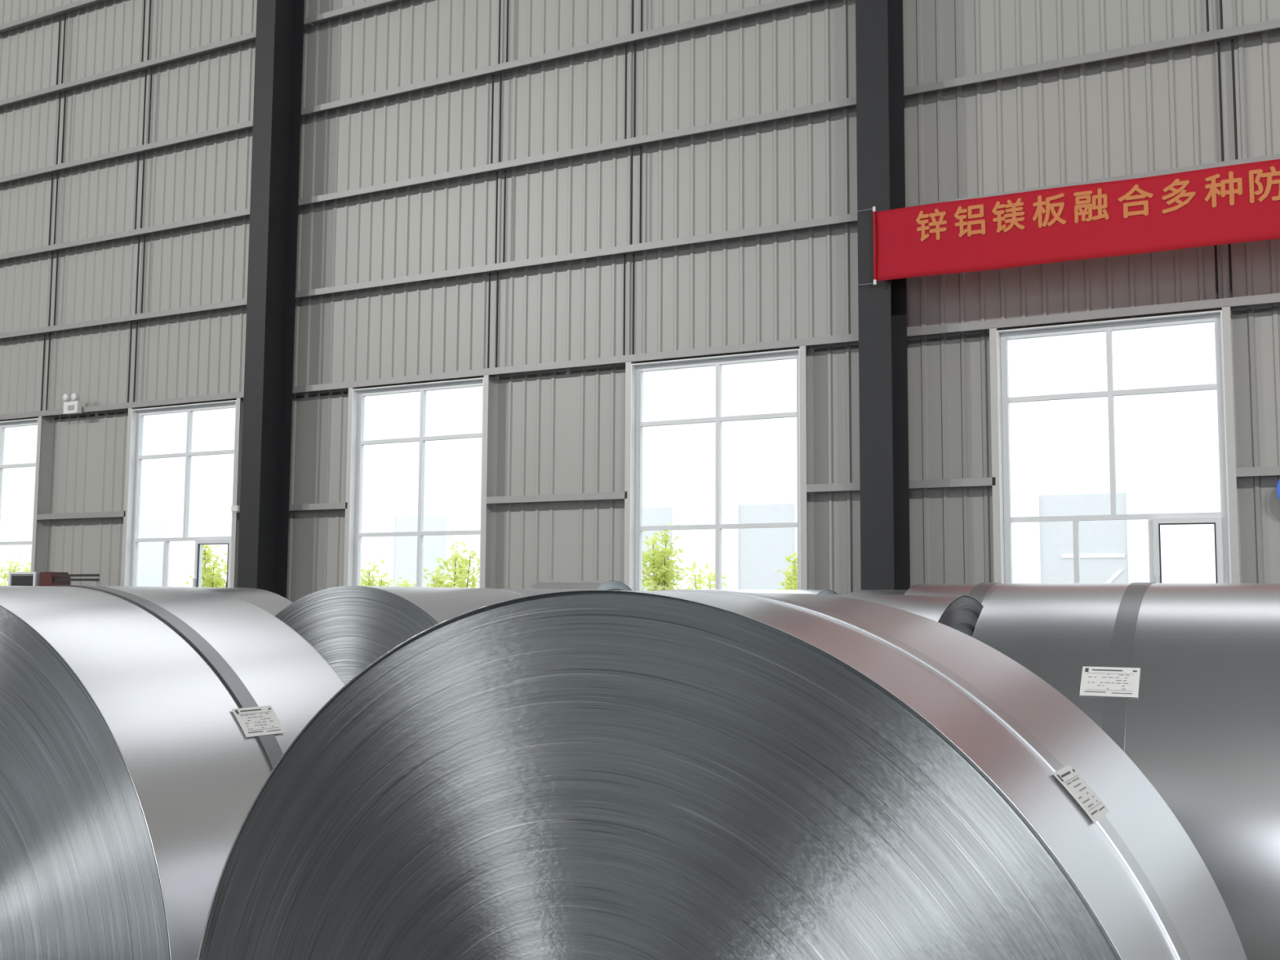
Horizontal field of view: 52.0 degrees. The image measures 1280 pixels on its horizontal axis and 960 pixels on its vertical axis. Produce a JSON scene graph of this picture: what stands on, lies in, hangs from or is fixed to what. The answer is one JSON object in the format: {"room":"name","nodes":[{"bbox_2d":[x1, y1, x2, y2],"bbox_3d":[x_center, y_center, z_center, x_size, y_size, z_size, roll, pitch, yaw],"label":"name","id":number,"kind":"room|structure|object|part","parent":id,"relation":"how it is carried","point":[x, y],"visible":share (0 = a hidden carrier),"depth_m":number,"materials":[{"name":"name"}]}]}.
{"room":"steel coil warehouse","nodes":[
{"label":"steel coil warehouse","id":0,"kind":"room"},
{"bbox_2d":[0,322,1221,591],"bbox_3d":[12.916,0.182,55.649,150.000,13.000,20.200,-2,-6,28],"label":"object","id":1,"kind":"structure","parent":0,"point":[1166,444],"depth_m":49.02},
{"bbox_3d":[-23.779,4.673,63.758,2.200,5.100,0.120,-2,-6,28],"label":"bay door","id":2,"kind":"part","parent":1,"relation":"part of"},
{"bbox_3d":[-22.764,4.575,63.170,0.150,5.200,0.200,-2,-6,28],"label":"door frame","id":3,"kind":"part","parent":1,"relation":"part of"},
{"bbox_3d":[-10.666,4.051,56.658,0.150,5.200,0.200,-2,-6,28],"label":"door frame","id":4,"kind":"part","parent":1,"relation":"part of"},
{"bbox_3d":[-9.349,4.048,55.990,2.800,5.100,0.120,-2,-6,28],"label":"bay door","id":5,"kind":"part","parent":1,"relation":"part of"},
{"bbox_3d":[-8.070,3.939,55.261,0.150,5.200,0.200,-2,-6,28],"label":"door frame","id":6,"kind":"part","parent":1,"relation":"part of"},
{"bbox_3d":[0.373,3.627,50.756,2.100,5.100,0.120,-2,-6,28],"label":"bay door","id":7,"kind":"part","parent":1,"relation":"part of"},
{"bbox_3d":[1.345,3.531,50.193,0.150,5.200,0.200,-2,-6,28],"label":"door frame","id":8,"kind":"part","parent":1,"relation":"part of","materials":[{"name":"white metal"}]},
{"bbox_3d":[3.624,3.432,48.966,0.150,5.200,0.200,-2,-6,28],"label":"door frame","id":9,"kind":"part","parent":1,"relation":"part of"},
{"bbox_3d":[4.707,3.439,48.423,2.270,5.100,0.120,-2,-6,28],"label":"bay door","id":10,"kind":"part","parent":1,"relation":"part of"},
{"bbox_3d":[5.753,3.340,47.820,0.150,5.200,0.200,-2,-6,28],"label":"door frame","id":11,"kind":"part","parent":1,"relation":"part of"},
{"bbox_3d":[13.294,3.013,43.760,0.150,5.200,0.200,-2,-6,28],"label":"door frame","id":12,"kind":"part","parent":1,"relation":"part of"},
{"bbox_3d":[14.597,3.011,43.099,2.770,5.100,0.120,-2,-6,28],"label":"bay door","id":13,"kind":"part","parent":1,"relation":"part of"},
{"bbox_3d":[14.826,2.485,42.934,1.970,0.120,0.040,-2,-6,28],"label":"rail","id":14,"kind":"part","parent":1,"relation":"part of","materials":[{"name":"white metal"}]},
{"bbox_3d":[15.863,2.902,42.377,0.150,5.200,0.200,-2,-6,28],"label":"door frame","id":15,"kind":"part","parent":1,"relation":"part of","materials":[{"name":"white metal"}]},
{"bbox_2d":[0,0,1279,602],"bbox_3d":[0.771,-4.867,13.858,41.800,15.200,0.204,-2,-6,28],"label":"wall","id":16,"kind":"structure","parent":0,"point":[542,201],"depth_m":14.51,"materials":[{"name":"grey metal"}]},
{"bbox_2d":[0,417,38,572],"bbox_3d":[-9.212,0.647,18.737,1.960,2.950,0.220,-2,-6,28],"label":"window","id":17,"kind":"structure","parent":16,"relation":"in","point":[28,422],"depth_m":18.66,"materials":[{"name":"metal"}]},
{"bbox_3d":[-9.189,-0.778,18.894,1.762,0.055,0.060,-2,-6,28],"label":"frame","id":18,"kind":"part","parent":17,"relation":"part of","materials":[{"name":"metal"}]},
{"bbox_3d":[-8.346,1.103,18.235,0.065,4.000,0.200,-2,-6,28],"label":"window post","id":19,"kind":"part","parent":16,"relation":"part of","materials":[{"name":"grey metal"}]},
{"bbox_3d":[-8.429,-1.511,18.528,0.021,1.120,0.021,-2,-6,28],"label":"sag rod","id":20,"kind":"part","parent":16,"relation":"part of","materials":[{"name":"grey metal"}]},
{"bbox_3d":[-8.332,-1.516,18.476,0.021,1.120,0.021,-2,-6,28],"label":"sag rod","id":21,"kind":"part","parent":16,"relation":"part of","materials":[{"name":"grey metal"}]},
{"bbox_3d":[-8.415,-3.847,18.742,0.021,1.090,0.021,-2,-6,28],"label":"sag rod","id":22,"kind":"part","parent":16,"relation":"part of","materials":[{"name":"grey metal"}]},
{"bbox_3d":[-8.352,-2.689,18.598,0.021,1.100,0.021,-2,-6,28],"label":"sag rod","id":23,"kind":"part","parent":16,"relation":"part of","materials":[{"name":"grey metal"}]},
{"bbox_3d":[-8.255,-2.694,18.546,0.021,1.100,0.021,-2,-6,28],"label":"sag rod","id":24,"kind":"part","parent":16,"relation":"part of","materials":[{"name":"grey metal"}]},
{"bbox_3d":[-8.319,-3.851,18.689,0.021,1.090,0.021,-2,-6,28],"label":"sag rod","id":25,"kind":"part","parent":16,"relation":"part of","materials":[{"name":"grey metal"}]},
{"bbox_3d":[-8.402,-6.182,18.955,0.021,1.100,0.021,-2,-6,28],"label":"sag rod","id":26,"kind":"part","parent":16,"relation":"part of","materials":[{"name":"grey metal"}]},
{"bbox_3d":[-8.338,-5.015,18.810,0.021,1.110,0.021,-2,-6,28],"label":"sag rod","id":27,"kind":"part","parent":16,"relation":"part of","materials":[{"name":"grey metal"}]},
{"bbox_3d":[-8.305,-6.186,18.903,0.021,1.100,0.021,-2,-6,28],"label":"sag rod","id":28,"kind":"part","parent":16,"relation":"part of","materials":[{"name":"grey metal"}]},
{"bbox_3d":[-8.242,-5.019,18.758,0.021,1.110,0.021,-2,-6,28],"label":"sag rod","id":29,"kind":"part","parent":16,"relation":"part of","materials":[{"name":"grey metal"}]},
{"bbox_2d":[62,392,81,414],"bbox_3d":[-7.767,-1.044,17.936,0.280,0.270,0.100,-2,-6,28],"label":"emergency light","id":30,"kind":"object","parent":16,"relation":"attached to","point":[69,407],"visible":1,"depth_m":17.90,"materials":[{"name":"white plastic"}]},
{"bbox_3d":[-7.765,-0.987,17.904,0.130,0.070,0.005,-2,-6,28],"label":"plate","id":31,"kind":"part","parent":30,"relation":"part of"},
{"bbox_3d":[-6.758,1.034,17.380,0.065,4.000,0.200,-2,-6,28],"label":"window post","id":32,"kind":"part","parent":16,"relation":"part of","materials":[{"name":"grey metal"}]},
{"bbox_3d":[-6.881,-1.579,17.694,0.021,1.120,0.021,-2,-6,28],"label":"sag rod","id":33,"kind":"part","parent":16,"relation":"part of","materials":[{"name":"grey metal"}]},
{"bbox_3d":[-6.784,-1.583,17.642,0.021,1.120,0.021,-2,-6,28],"label":"sag rod","id":34,"kind":"part","parent":16,"relation":"part of","materials":[{"name":"grey metal"}]},
{"bbox_3d":[-6.867,-3.914,17.908,0.021,1.090,0.021,-2,-6,28],"label":"sag rod","id":35,"kind":"part","parent":16,"relation":"part of","materials":[{"name":"grey metal"}]},
{"bbox_3d":[-6.803,-2.757,17.764,0.021,1.100,0.021,-2,-6,28],"label":"sag rod","id":36,"kind":"part","parent":16,"relation":"part of","materials":[{"name":"grey metal"}]},
{"bbox_3d":[-6.770,-3.918,17.856,0.021,1.090,0.021,-2,-6,28],"label":"sag rod","id":37,"kind":"part","parent":16,"relation":"part of","materials":[{"name":"grey metal"}]},
{"bbox_3d":[-6.707,-2.761,17.712,0.021,1.100,0.021,-2,-6,28],"label":"sag rod","id":38,"kind":"part","parent":16,"relation":"part of","materials":[{"name":"grey metal"}]},
{"bbox_3d":[-6.853,-6.249,18.122,0.021,1.100,0.021,-2,-6,28],"label":"sag rod","id":39,"kind":"part","parent":16,"relation":"part of","materials":[{"name":"grey metal"}]},
{"bbox_3d":[-6.790,-5.082,17.977,0.021,1.110,0.021,-2,-6,28],"label":"sag rod","id":40,"kind":"part","parent":16,"relation":"part of","materials":[{"name":"grey metal"}]},
{"bbox_3d":[-6.756,-6.253,18.070,0.021,1.100,0.021,-2,-6,28],"label":"sag rod","id":41,"kind":"part","parent":16,"relation":"part of","materials":[{"name":"grey metal"}]},
{"bbox_3d":[-6.693,-5.086,17.925,0.021,1.110,0.021,-2,-6,28],"label":"sag rod","id":42,"kind":"part","parent":16,"relation":"part of","materials":[{"name":"grey metal"}]},
{"bbox_2d":[124,400,236,587],"bbox_3d":[-5.895,0.503,16.951,1.960,2.950,0.220,-2,-6,28],"label":"window","id":43,"kind":"structure","parent":16,"relation":"in","point":[136,456],"depth_m":17.15,"materials":[{"name":"metal"}]},
{"bbox_3d":[-6.680,0.532,17.409,0.055,2.906,0.060,-2,-6,28],"label":"frame","id":44,"kind":"part","parent":43,"relation":"part of","materials":[{"name":"metal"}]},
{"bbox_3d":[-5.872,-0.922,17.108,1.762,0.055,0.060,-2,-6,28],"label":"frame","id":45,"kind":"part","parent":43,"relation":"part of","materials":[{"name":"metal"}]},
{"bbox_3d":[-5.654,1.312,16.646,0.022,0.120,0.035,-2,-6,23],"label":"handle","id":46,"kind":"part","parent":43,"relation":"part of","materials":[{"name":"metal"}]},
{"bbox_3d":[-5.393,1.311,16.573,0.584,1.108,0.040,-2,-6,23],"label":"sash","id":47,"kind":"part","parent":43,"relation":"part of","materials":[{"name":"metal"}]},
{"bbox_2d":[231,505,239,511],"bbox_3d":[-4.995,0.359,16.302,0.120,0.070,0.126,-2,-6,28],"label":"junction box","id":48,"kind":"object","parent":16,"relation":"attached to","point":[233,508],"visible":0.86,"depth_m":16.25,"materials":[{"name":"white plastic"}]},
{"bbox_3d":[-5.023,0.354,16.250,0.100,0.054,0.006,-2,-6,28],"label":"lid","id":49,"kind":"part","parent":48,"relation":"part of","materials":[{"name":"plastic"}]},
{"bbox_3d":[-5.029,0.960,16.450,0.065,4.000,0.200,-2,-6,28],"label":"window post","id":50,"kind":"part","parent":16,"relation":"part of","materials":[{"name":"grey metal"}]},
{"bbox_3d":[-3.423,0.890,15.585,0.065,4.000,0.200,-2,-6,28],"label":"window post","id":51,"kind":"part","parent":16,"relation":"part of","materials":[{"name":"grey metal"}]},
{"bbox_2d":[347,377,484,587],"bbox_3d":[-2.560,0.359,15.156,1.960,2.950,0.220,-2,-6,28],"label":"window","id":52,"kind":"structure","parent":16,"relation":"in","point":[357,442],"depth_m":15.45,"materials":[{"name":"metal"}]},
{"bbox_3d":[-3.345,0.388,15.614,0.055,2.906,0.060,-2,-6,28],"label":"frame","id":53,"kind":"part","parent":52,"relation":"part of","materials":[{"name":"metal"}]},
{"bbox_3d":[-2.538,-1.066,15.313,1.762,0.055,0.060,-2,-6,28],"label":"frame","id":54,"kind":"part","parent":52,"relation":"part of","materials":[{"name":"metal"}]},
{"bbox_3d":[-1.716,-1.802,14.914,0.021,1.120,0.021,-2,-6,28],"label":"sag rod","id":55,"kind":"part","parent":16,"relation":"part of","materials":[{"name":"grey metal"}]},
{"bbox_3d":[-1.694,0.815,14.655,0.065,4.000,0.200,-2,-6,28],"label":"window post","id":56,"kind":"part","parent":16,"relation":"part of","materials":[{"name":"grey metal"}]},
{"bbox_3d":[-1.702,-4.138,15.128,0.021,1.090,0.021,-2,-6,28],"label":"sag rod","id":57,"kind":"part","parent":16,"relation":"part of","materials":[{"name":"grey metal"}]},
{"bbox_3d":[-1.638,-2.980,14.984,0.021,1.100,0.021,-2,-6,28],"label":"sag rod","id":58,"kind":"part","parent":16,"relation":"part of","materials":[{"name":"grey metal"}]},
{"bbox_3d":[-1.619,-1.806,14.862,0.021,1.120,0.021,-2,-6,28],"label":"sag rod","id":59,"kind":"part","parent":16,"relation":"part of","materials":[{"name":"grey metal"}]},
{"bbox_3d":[-1.625,-5.306,15.196,0.021,1.110,0.021,-2,-6,28],"label":"sag rod","id":60,"kind":"part","parent":16,"relation":"part of","materials":[{"name":"metal"}]},
{"bbox_3d":[-1.605,-4.142,15.076,0.021,1.090,0.021,-2,-6,28],"label":"sag rod","id":61,"kind":"part","parent":16,"relation":"part of","materials":[{"name":"grey metal"}]},
{"bbox_3d":[-1.542,-2.985,14.932,0.021,1.100,0.021,-2,-6,28],"label":"sag rod","id":62,"kind":"part","parent":16,"relation":"part of","materials":[{"name":"grey metal"}]},
{"bbox_3d":[-1.528,-5.310,15.144,0.021,1.110,0.021,-2,-6,28],"label":"sag rod","id":63,"kind":"part","parent":16,"relation":"part of","materials":[{"name":"metal"}]},
{"bbox_3d":[-0.167,-1.869,14.081,0.021,1.120,0.021,-2,-6,28],"label":"sag rod","id":64,"kind":"part","parent":16,"relation":"part of","materials":[{"name":"grey metal"}]},
{"bbox_3d":[-0.153,-4.205,14.294,0.021,1.090,0.021,-2,-6,28],"label":"sag rod","id":65,"kind":"part","parent":16,"relation":"part of","materials":[{"name":"grey metal"}]},
{"bbox_3d":[-0.088,0.746,13.790,0.065,4.000,0.200,-2,-6,28],"label":"window post","id":66,"kind":"part","parent":16,"relation":"part of","materials":[{"name":"grey metal"}]},
{"bbox_3d":[-0.090,-3.047,14.150,0.021,1.100,0.021,-2,-6,28],"label":"sag rod","id":67,"kind":"part","parent":16,"relation":"part of","materials":[{"name":"grey metal"}]},
{"bbox_3d":[-0.076,-5.373,14.363,0.021,1.110,0.021,-2,-6,28],"label":"sag rod","id":68,"kind":"part","parent":16,"relation":"part of","materials":[{"name":"metal"}]},
{"bbox_3d":[-0.070,-1.874,14.028,0.021,1.120,0.021,-2,-6,28],"label":"sag rod","id":69,"kind":"part","parent":16,"relation":"part of","materials":[{"name":"grey metal"}]},
{"bbox_3d":[-0.057,-4.209,14.242,0.021,1.090,0.021,-2,-6,28],"label":"sag rod","id":70,"kind":"part","parent":16,"relation":"part of","materials":[{"name":"grey metal"}]},
{"bbox_3d":[0.007,-3.052,14.098,0.021,1.100,0.021,-2,-6,28],"label":"sag rod","id":71,"kind":"part","parent":16,"relation":"part of","materials":[{"name":"grey metal"}]},
{"bbox_3d":[0.021,-5.377,14.311,0.021,1.110,0.021,-2,-6,28],"label":"sag rod","id":72,"kind":"part","parent":16,"relation":"part of","materials":[{"name":"metal"}]},
{"bbox_2d":[629,348,800,591],"bbox_3d":[0.775,0.214,13.361,1.960,2.950,0.220,-2,-6,28],"label":"window","id":73,"kind":"structure","parent":16,"relation":"in","point":[637,424],"depth_m":13.50,"materials":[{"name":"metal"}]},
{"bbox_3d":[-0.011,0.243,13.818,0.055,2.906,0.060,-2,-6,28],"label":"frame","id":74,"kind":"part","parent":73,"relation":"part of","materials":[{"name":"metal"}]},
{"bbox_3d":[0.797,-1.211,13.518,1.762,0.055,0.060,-2,-6,28],"label":"frame","id":75,"kind":"part","parent":73,"relation":"part of","materials":[{"name":"metal"}]},
{"bbox_3d":[1.588,0.174,12.958,0.055,2.906,0.060,-2,-6,28],"label":"frame","id":76,"kind":"part","parent":73,"relation":"part of","materials":[{"name":"metal"}]},
{"bbox_3d":[1.641,0.671,12.859,0.065,4.000,0.200,-2,-6,28],"label":"window post","id":77,"kind":"part","parent":16,"relation":"part of","materials":[{"name":"grey metal"}]},
{"bbox_3d":[3.282,0.600,11.976,0.065,4.000,0.200,-2,-6,28],"label":"window post","id":78,"kind":"part","parent":16,"relation":"part of","materials":[{"name":"grey metal"}]},
{"bbox_2d":[996,310,1231,582],"bbox_3d":[4.145,0.068,11.547,1.960,2.950,0.220,-2,-6,28],"label":"window","id":79,"kind":"structure","parent":16,"relation":"in","point":[1220,520],"depth_m":11.58,"materials":[{"name":"metal"}]},
{"bbox_3d":[3.360,0.097,12.004,0.055,2.906,0.060,-2,-6,28],"label":"frame","id":80,"kind":"part","parent":79,"relation":"part of","materials":[{"name":"metal"}]},
{"bbox_3d":[4.167,-1.357,11.704,1.762,0.055,0.060,-2,-6,28],"label":"frame","id":81,"kind":"part","parent":79,"relation":"part of","materials":[{"name":"metal"}]},
{"bbox_3d":[4.426,0.875,11.224,0.022,0.120,0.035,-2,-6,23],"label":"handle","id":82,"kind":"part","parent":79,"relation":"part of","materials":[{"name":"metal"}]},
{"bbox_3d":[4.668,0.875,11.160,0.539,1.108,0.040,-2,-6,23],"label":"sash","id":83,"kind":"part","parent":79,"relation":"part of","materials":[{"name":"metal"}]},
{"bbox_3d":[4.958,0.028,11.144,0.055,2.906,0.060,-2,-6,28],"label":"frame","id":84,"kind":"part","parent":79,"relation":"part of","materials":[{"name":"metal"}]},
{"bbox_3d":[4.976,-4.427,11.533,0.021,1.090,0.021,-2,-6,28],"label":"sag rod","id":85,"kind":"part","parent":16,"relation":"part of","materials":[{"name":"metal"}]},
{"bbox_3d":[4.963,-2.092,11.319,0.021,1.120,0.021,-2,-6,28],"label":"sag rod","id":86,"kind":"part","parent":16,"relation":"part of","materials":[{"name":"grey metal"}]},
{"bbox_3d":[5.040,-3.270,11.389,0.021,1.100,0.021,-2,-6,28],"label":"sag rod","id":87,"kind":"part","parent":16,"relation":"part of","materials":[{"name":"grey metal"}]},
{"bbox_3d":[5.073,-4.431,11.481,0.021,1.090,0.021,-2,-6,28],"label":"sag rod","id":88,"kind":"part","parent":16,"relation":"part of","materials":[{"name":"metal"}]},
{"bbox_3d":[5.059,-2.096,11.267,0.021,1.120,0.021,-2,-6,28],"label":"sag rod","id":89,"kind":"part","parent":16,"relation":"part of","materials":[{"name":"grey metal"}]},
{"bbox_3d":[5.011,0.525,11.045,0.065,4.000,0.200,-2,-6,28],"label":"window post","id":90,"kind":"part","parent":16,"relation":"part of","materials":[{"name":"grey metal"}]},
{"bbox_3d":[5.137,-3.274,11.337,0.021,1.100,0.021,-2,-6,28],"label":"sag rod","id":91,"kind":"part","parent":16,"relation":"part of","materials":[{"name":"grey metal"}]},
{"bbox_2d":[1276,479,1279,499],"bbox_3d":[5.450,0.086,10.836,0.340,0.340,0.222,-2,-6,28],"label":"round sign","id":92,"kind":"object","parent":16,"relation":"attached to","point":[1278,482],"visible":1,"depth_m":10.81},
{"bbox_3d":[-7.013,1.846,2.659,45.000,0.300,26.300,-2,-6,28],"label":"floor","id":93,"kind":"structure","parent":0,"visible":0},
{"bbox_2d":[8,572,100,586],"bbox_3d":[-7.450,2.084,16.817,1.600,1.800,0.370,-2,-6,28],"label":"machine","id":94,"kind":"object","parent":93,"relation":"on","point":[15,579],"visible":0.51,"depth_m":16.86,"materials":[{"name":"metal"}]},
{"bbox_3d":[-8.001,1.641,16.959,0.530,0.900,0.020,-2,-6,28],"label":"panel frame","id":95,"kind":"part","parent":94,"relation":"part of","materials":[{"name":"metal"}]},
{"bbox_3d":[-7.998,1.614,16.966,0.430,0.755,0.008,-2,-6,28],"label":"dark panel","id":96,"kind":"part","parent":94,"relation":"part of","materials":[{"name":"grey metal"}]},
{"bbox_3d":[-7.138,1.209,16.623,0.800,0.032,0.040,-2,-6,28],"label":"rail","id":97,"kind":"part","parent":94,"relation":"part of","materials":[{"name":"metal"}]},
{"bbox_3d":[-7.138,1.264,16.618,0.800,0.032,0.040,-2,-6,28],"label":"rail","id":98,"kind":"part","parent":94,"relation":"part of","materials":[{"name":"metal"}]},
{"bbox_3d":[-6.826,2.103,16.392,0.060,1.690,0.060,-2,-6,28],"label":"leg","id":99,"kind":"part","parent":94,"relation":"part of","materials":[{"name":"metal"}]},
{"bbox_2d":[0,585,345,959],"bbox_3d":[-1.278,0.988,2.847,1.516,1.516,0.656,-3,-6,29],"label":"coil","id":100,"kind":"object","parent":93,"relation":"on","point":[141,729],"visible":0.8,"depth_m":2.42,"materials":[{"name":"metal"}]},
{"bbox_2d":[239,711,276,730],"bbox_3d":[-0.759,0.481,2.620,0.026,0.031,0.084,-3,-6,29],"label":"print","id":101,"kind":"object","parent":100,"relation":"attached to","point":[248,720],"depth_m":2.62},
{"bbox_2d":[235,707,280,733],"bbox_3d":[-0.761,0.480,2.621,0.037,0.044,0.094,-3,-6,29],"label":"label","id":102,"kind":"object","parent":100,"relation":"attached to","point":[247,720],"depth_m":2.62,"materials":[{"name":"white paper"}]},
{"bbox_2d":[90,585,293,616],"bbox_3d":[-2.387,1.314,6.650,1.540,1.540,1.000,-2,-6,28],"label":"coil","id":103,"kind":"object","parent":93,"relation":"on","point":[273,603],"visible":0.02,"depth_m":6.83,"materials":[{"name":"silver metal"}]},
{"bbox_2d":[237,0,304,598],"bbox_3d":[-4.514,-4.303,16.241,0.500,14.450,0.550,-2,-6,28],"label":"steel column","id":104,"kind":"structure","parent":93,"relation":"on","point":[265,472],"depth_m":16.04,"materials":[{"name":"black metal"}]},
{"bbox_2d":[275,585,524,684],"bbox_3d":[-0.991,1.251,5.871,1.540,1.540,0.956,-2,-6,28],"label":"coil","id":105,"kind":"object","parent":93,"relation":"on","point":[351,627],"visible":0.05,"depth_m":5.51,"materials":[{"name":"silver metal"}]},
{"bbox_2d":[496,588,620,596],"bbox_3d":[-0.714,1.680,10.731,1.150,1.574,1.574,-2,-6,28],"label":"coil","id":106,"kind":"object","parent":93,"relation":"on","point":[524,592],"visible":0.02,"depth_m":10.65,"materials":[{"name":"silver metal"}]},
{"bbox_2d":[528,580,631,590],"bbox_3d":[-0.586,1.808,12.647,0.750,1.670,1.670,-2,-6,28],"label":"coil","id":107,"kind":"object","parent":93,"relation":"on","point":[615,584],"visible":0.06,"depth_m":12.52,"materials":[{"name":"silver metal"}]},
{"bbox_2d":[196,589,1247,959],"bbox_3d":[0.104,0.922,1.979,1.506,1.506,0.675,-3,-6,29],"label":"coil","id":108,"kind":"object","parent":93,"relation":"on","point":[673,774],"visible":1,"depth_m":1.71,"materials":[{"name":"metal"}]},
{"bbox_2d":[1057,768,1104,814],"bbox_3d":[0.567,0.399,1.685,0.042,0.048,0.090,-3,-6,29],"label":"print","id":109,"kind":"object","parent":108,"relation":"attached to","point":[1073,786],"depth_m":1.67},
{"bbox_2d":[1064,775,1101,810],"bbox_3d":[0.569,0.401,1.683,0.029,0.034,0.080,-3,-6,29],"label":"print","id":110,"kind":"object","parent":108,"relation":"attached to","point":[1076,788],"depth_m":1.68},
{"bbox_2d":[697,589,839,595],"bbox_3d":[0.878,1.613,9.873,1.150,1.570,1.570,-2,-6,28],"label":"coil","id":111,"kind":"object","parent":93,"relation":"on","point":[769,591],"visible":0.02,"depth_m":9.72,"materials":[{"name":"silver metal"}]},
{"bbox_2d":[848,590,906,595],"bbox_3d":[2.058,1.562,9.239,1.050,1.570,1.570,-2,-6,28],"label":"coil","id":112,"kind":"object","parent":93,"relation":"on","point":[856,592],"visible":0.02,"depth_m":9.31,"materials":[{"name":"silver metal"}]},
{"bbox_2d":[855,0,910,590],"bbox_3d":[2.288,-4.598,12.579,0.500,14.450,0.550,-2,-6,28],"label":"steel column","id":113,"kind":"structure","parent":93,"relation":"on","point":[884,480],"depth_m":12.23,"materials":[{"name":"black metal"}]},
{"bbox_2d":[856,159,1279,285],"bbox_3d":[5.356,-2.295,10.325,7.682,0.738,0.101,-3,-6,29],"label":"banner","id":114,"kind":"object","parent":113,"relation":"attached to","point":[1237,203],"visible":1,"depth_m":11.16,"materials":[{"name":"red fabric"}]},
{"bbox_3d":[2.154,-2.147,12.049,0.017,0.690,0.017,5,-7,-39],"label":"rod","id":115,"kind":"part","parent":114,"relation":"part of","materials":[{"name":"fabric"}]},
{"bbox_2d":[821,594,983,636],"bbox_3d":[0.629,1.167,4.686,1.102,1.510,1.510,-2,-6,28],"label":"coil","id":116,"kind":"object","parent":93,"relation":"on","point":[962,613],"visible":0.05,"depth_m":4.42,"materials":[{"name":"silver metal"}]},
{"bbox_2d":[904,582,1186,606],"bbox_3d":[2.112,1.324,6.720,1.351,1.592,1.592,-2,-6,28],"label":"coil","id":117,"kind":"object","parent":93,"relation":"on","point":[981,592],"visible":0.02,"depth_m":6.79,"materials":[{"name":"silver metal"}]},
{"bbox_2d":[972,582,1279,959],"bbox_3d":[1.650,1.103,4.138,0.940,1.556,1.556,-2,-6,28],"label":"coil","id":118,"kind":"object","parent":93,"relation":"on","point":[1184,678],"visible":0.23,"depth_m":3.59,"materials":[{"name":"metal"}]},
{"bbox_2d":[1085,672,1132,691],"bbox_3d":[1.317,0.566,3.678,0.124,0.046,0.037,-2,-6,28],"label":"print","id":119,"kind":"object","parent":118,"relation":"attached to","point":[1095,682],"depth_m":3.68},
{"bbox_2d":[1084,667,1137,693],"bbox_3d":[1.318,0.563,3.681,0.140,0.066,0.054,-2,-6,28],"label":"print","id":120,"kind":"object","parent":118,"relation":"attached to","point":[1096,680],"depth_m":3.68},
{"label":"outside","id":121,"kind":"structure","parent":0,"visible":0},
{"bbox_3d":[11.143,6.501,51.846,150.000,0.300,77.500,-2,-6,28],"label":"ground","id":122,"kind":"structure","parent":121,"visible":0},
{"bbox_2d":[0,555,31,586],"bbox_3d":[-13.274,2.745,27.227,2.145,2.416,2.421,-2,-6,28],"label":"shrub","id":123,"kind":"object","parent":122,"relation":"on","point":[14,570],"visible":0.06,"depth_m":27.48,"materials":[{"name":"green plant"}]},
{"bbox_2d":[185,544,227,587],"bbox_3d":[-8.092,2.432,24.706,1.340,2.640,1.352,-2,-6,28],"label":"shrub","id":124,"kind":"object","parent":122,"relation":"on","point":[209,582],"visible":0.18,"depth_m":24.67,"materials":[{"name":"green plant"}]},
{"bbox_3d":[-8.047,2.516,24.713,0.399,2.473,0.431,-2,-6,28],"label":"stem","id":125,"kind":"part","parent":124,"relation":"part of","materials":[{"name":"green plant"}]},
{"bbox_2d":[360,558,401,586],"bbox_3d":[-4.799,2.478,22.868,1.705,2.252,1.481,-1,-5,18],"label":"shrub","id":126,"kind":"object","parent":122,"relation":"on","point":[366,583],"visible":0.03,"depth_m":23.07,"materials":[{"name":"green plant"}]},
{"bbox_2d":[385,573,415,586],"bbox_3d":[-4.806,2.915,25.852,1.268,2.123,1.583,2,-6,-20],"label":"shrub","id":127,"kind":"object","parent":122,"relation":"on","point":[405,582],"visible":0.02,"depth_m":25.83,"materials":[{"name":"green plant"}]},
{"bbox_2d":[413,541,479,587],"bbox_3d":[-3.139,2.303,22.103,1.608,2.541,1.634,-2,-6,28],"label":"shrub","id":128,"kind":"object","parent":122,"relation":"on","point":[458,580],"visible":0.16,"depth_m":21.99,"materials":[{"name":"green plant"}]},
{"bbox_3d":[-3.073,2.360,22.081,0.686,2.365,0.516,-1,-6,18],"label":"stem","id":129,"kind":"part","parent":128,"relation":"part of","materials":[{"name":"green plant"}]},
{"bbox_2d":[642,522,687,591],"bbox_3d":[0.339,2.023,20.217,1.404,2.735,1.391,-2,-6,28],"label":"shrub","id":130,"kind":"object","parent":122,"relation":"on","point":[664,574],"visible":0.36,"depth_m":20.12,"materials":[{"name":"green plant"}]},
{"bbox_3d":[0.214,2.134,20.097,0.425,2.490,0.365,5,-7,-42],"label":"stem","id":131,"kind":"part","parent":130,"relation":"part of","materials":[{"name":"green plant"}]},
{"bbox_2d":[678,561,733,589],"bbox_3d":[1.186,2.506,22.558,1.899,2.213,1.766,-2,-6,28],"label":"shrub","id":132,"kind":"object","parent":122,"relation":"on","point":[700,580],"visible":0.05,"depth_m":22.55,"materials":[{"name":"green plant"}]},
{"bbox_2d":[775,551,797,589],"bbox_3d":[2.245,2.141,19.211,1.300,2.341,1.444,-2,-6,28],"label":"shrub","id":133,"kind":"object","parent":122,"relation":"on","point":[788,584],"visible":0.05,"depth_m":19.38,"materials":[{"name":"green plant"}]}
]}

